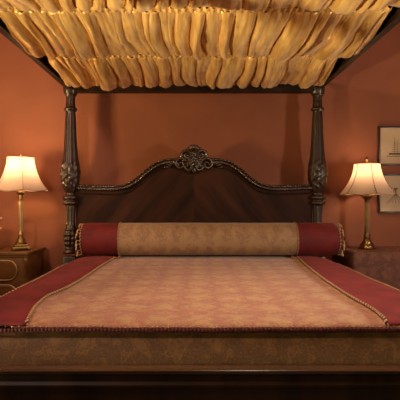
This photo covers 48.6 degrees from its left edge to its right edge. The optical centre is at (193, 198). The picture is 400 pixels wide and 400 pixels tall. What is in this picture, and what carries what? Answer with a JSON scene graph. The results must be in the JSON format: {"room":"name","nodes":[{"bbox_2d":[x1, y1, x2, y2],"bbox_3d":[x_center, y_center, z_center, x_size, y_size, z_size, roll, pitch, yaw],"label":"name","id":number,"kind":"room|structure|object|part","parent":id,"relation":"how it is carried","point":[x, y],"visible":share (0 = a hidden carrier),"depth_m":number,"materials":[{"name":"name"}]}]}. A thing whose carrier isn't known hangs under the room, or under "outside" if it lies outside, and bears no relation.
{"room":"historic interior","nodes":[
{"label":"historic interior","id":0,"kind":"room"},
{"bbox_2d":[0,22,399,273],"bbox_3d":[0.000,-0.350,3.770,5.300,3.000,0.100,0,0,0],"label":"wall","id":1,"kind":"structure","parent":0,"point":[268,136],"depth_m":3.72,"materials":[{"name":"paint"}]},
{"bbox_2d":[378,126,399,164],"bbox_3d":[1.681,-0.445,3.707,0.280,0.328,0.022,0,0,0],"label":"framed print","id":2,"kind":"object","parent":1,"relation":"attached to","point":[388,136],"visible":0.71,"depth_m":3.71,"materials":[{"name":"beige paper"}]},
{"bbox_2d":[378,174,399,212],"bbox_3d":[1.681,-0.046,3.707,0.280,0.328,0.022,0,0,0],"label":"framed print","id":3,"kind":"object","parent":1,"relation":"attached to","point":[386,203],"visible":0.8,"depth_m":3.71,"materials":[{"name":"beige paper"}]},
{"bbox_3d":[0.000,1.200,0.660,5.300,0.100,6.320,0,0,0],"label":"floor","id":4,"kind":"structure","parent":0,"visible":0},
{"bbox_2d":[0,247,45,295],"bbox_3d":[-1.542,0.772,3.461,0.635,0.755,0.437,0,0,0],"label":"nightstand","id":5,"kind":"object","parent":4,"relation":"on","point":[18,267],"visible":0.41,"depth_m":3.29,"materials":[{"name":"brown wood"}]},
{"bbox_3d":[-1.542,0.709,3.282,0.465,0.145,0.020,0,0,0],"label":"drawer","id":6,"kind":"part","parent":5,"relation":"part of","materials":[{"name":"brown wood"}]},
{"bbox_3d":[-1.542,0.527,3.282,0.465,0.145,0.020,0,0,0],"label":"drawer","id":7,"kind":"part","parent":5,"relation":"part of","materials":[{"name":"brown wood"}]},
{"bbox_2d":[0,153,47,250],"bbox_3d":[-1.345,0.017,3.440,0.430,0.757,0.399,0,0,5],"label":"table lamp","id":8,"kind":"object","parent":5,"relation":"on","point":[20,174],"visible":1,"depth_m":3.34,"materials":[{"name":"white fabric"}]},
{"bbox_3d":[-1.345,-0.193,3.440,0.393,0.258,0.424,0,0,-26],"label":"lamp shade","id":9,"kind":"part","parent":8,"relation":"part of","materials":[{"name":"beige fabric"}]},
{"bbox_2d":[0,0,399,399],"bbox_3d":[0.000,0.070,2.430,2.120,2.160,2.310,0,0,0],"label":"bed","id":10,"kind":"object","parent":4,"relation":"on","point":[87,46],"visible":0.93,"depth_m":2.38,"materials":[{"name":"brown wood"}]},
{"bbox_3d":[-1.012,-0.926,2.430,0.097,0.128,2.310,0,0,0],"label":"canopy rail","id":11,"kind":"part","parent":10,"relation":"part of","materials":[{"name":"brown wood"}]},
{"bbox_3d":[-0.975,0.135,3.500,0.160,2.030,0.156,0,0,0],"label":"post","id":12,"kind":"part","parent":10,"relation":"part of","materials":[{"name":"brown wood"}]},
{"bbox_3d":[-0.468,0.265,3.522,0.935,1.131,0.035,0,0,0],"label":"headboard","id":13,"kind":"part","parent":10,"relation":"part of","materials":[{"name":"brown wood"}]},
{"bbox_3d":[0.000,-0.184,3.514,1.862,0.305,0.061,0,0,0],"label":"headboard moulding","id":14,"kind":"part","parent":10,"relation":"part of","materials":[{"name":"brown wood"}]},
{"bbox_3d":[0.000,-0.915,3.520,2.120,0.150,0.130,0,0,0],"label":"canopy rail","id":15,"kind":"part","parent":10,"relation":"part of","materials":[{"name":"brown wood"}]},
{"bbox_2d":[0,326,399,364],"bbox_3d":[0.019,0.598,2.402,1.859,0.358,2.056,0,0,0],"label":"mattress","id":16,"kind":"object","parent":10,"relation":"on","point":[21,348],"visible":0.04,"depth_m":1.42,"materials":[{"name":"brown fabric"}]},
{"bbox_2d":[0,255,399,332],"bbox_3d":[0.040,0.435,2.413,1.908,0.090,1.980,0,0,0],"label":"quilt","id":17,"kind":"object","parent":16,"relation":"on","point":[105,293],"visible":0.98,"depth_m":1.83,"materials":[{"name":"beige fabric"}]},
{"bbox_3d":[-0.865,0.444,2.419,0.096,0.057,1.968,0,0,0],"label":"rope trim","id":18,"kind":"part","parent":17,"relation":"part of","materials":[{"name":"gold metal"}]},
{"bbox_3d":[-0.865,0.443,2.418,0.097,0.056,1.969,0,0,0],"label":"rope trim","id":19,"kind":"part","parent":17,"relation":"part of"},
{"bbox_3d":[-0.573,0.409,2.419,0.074,0.034,1.966,0,0,0],"label":"rope trim","id":20,"kind":"part","parent":17,"relation":"part of","materials":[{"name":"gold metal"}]},
{"bbox_3d":[-0.573,0.409,2.418,0.074,0.034,1.968,0,0,0],"label":"rope trim","id":21,"kind":"part","parent":17,"relation":"part of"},
{"bbox_3d":[0.028,0.447,1.431,1.862,0.066,0.014,0,0,0],"label":"cord","id":22,"kind":"part","parent":17,"relation":"part of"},
{"bbox_2d":[75,222,344,255],"bbox_3d":[0.116,0.293,3.270,1.935,0.248,0.256,0,0,0],"label":"bolster","id":23,"kind":"object","parent":17,"relation":"on","point":[294,238],"visible":1,"depth_m":3.16,"materials":[{"name":"beige fabric"}]},
{"bbox_3d":[0.672,0.408,2.418,0.040,0.036,1.970,0,0,3],"label":"rope trim","id":24,"kind":"part","parent":17,"relation":"part of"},
{"bbox_3d":[0.672,0.408,2.419,0.040,0.036,1.968,0,0,3],"label":"rope trim","id":25,"kind":"part","parent":17,"relation":"part of","materials":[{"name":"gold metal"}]},
{"bbox_3d":[0.968,0.446,2.419,0.052,0.053,1.968,0,0,0],"label":"rope trim","id":26,"kind":"part","parent":17,"relation":"part of","materials":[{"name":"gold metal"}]},
{"bbox_3d":[0.962,0.446,2.418,0.036,0.052,1.970,0,0,1],"label":"rope trim","id":27,"kind":"part","parent":17,"relation":"part of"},
{"bbox_3d":[0.000,0.697,1.345,1.850,0.360,0.042,0,0,0],"label":"foot rail","id":28,"kind":"part","parent":10,"relation":"part of","materials":[{"name":"brown wood"}]},
{"bbox_3d":[0.468,0.265,3.522,0.935,1.131,0.035,0,0,0],"label":"headboard","id":29,"kind":"part","parent":10,"relation":"part of","materials":[{"name":"brown wood"}]},
{"bbox_3d":[0.975,0.135,3.500,0.160,2.030,0.156,0,0,0],"label":"post","id":30,"kind":"part","parent":10,"relation":"part of","materials":[{"name":"brown wood"}]},
{"bbox_3d":[1.012,-0.926,2.430,0.097,0.128,2.310,0,0,0],"label":"canopy rail","id":31,"kind":"part","parent":10,"relation":"part of","materials":[{"name":"brown wood"}]},
{"bbox_3d":[1.483,0.775,3.458,0.611,0.749,0.432,0,0,0],"label":"side table","id":32,"kind":"object","parent":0,"visible":0,"materials":[{"name":"dark red patterned fabric"}]},
{"bbox_2d":[332,246,399,289],"bbox_3d":[1.492,0.762,3.441,0.699,0.740,0.509,0,0,0],"label":"tablecloth","id":33,"kind":"object","parent":32,"relation":"on","point":[382,264],"visible":0.34,"depth_m":3.22,"materials":[{"name":"red fabric"}]},
{"bbox_2d":[339,157,396,249],"bbox_3d":[1.363,0.027,3.490,0.435,0.730,0.403,0,0,32],"label":"table lamp","id":34,"kind":"object","parent":33,"relation":"on","point":[366,180],"visible":1,"depth_m":3.40,"materials":[{"name":"white fabric"}]},
{"bbox_3d":[1.363,-0.155,3.490,0.396,0.242,0.428,0,0,3],"label":"lamp shade","id":35,"kind":"part","parent":34,"relation":"part of","materials":[{"name":"beige fabric"}]}
]}

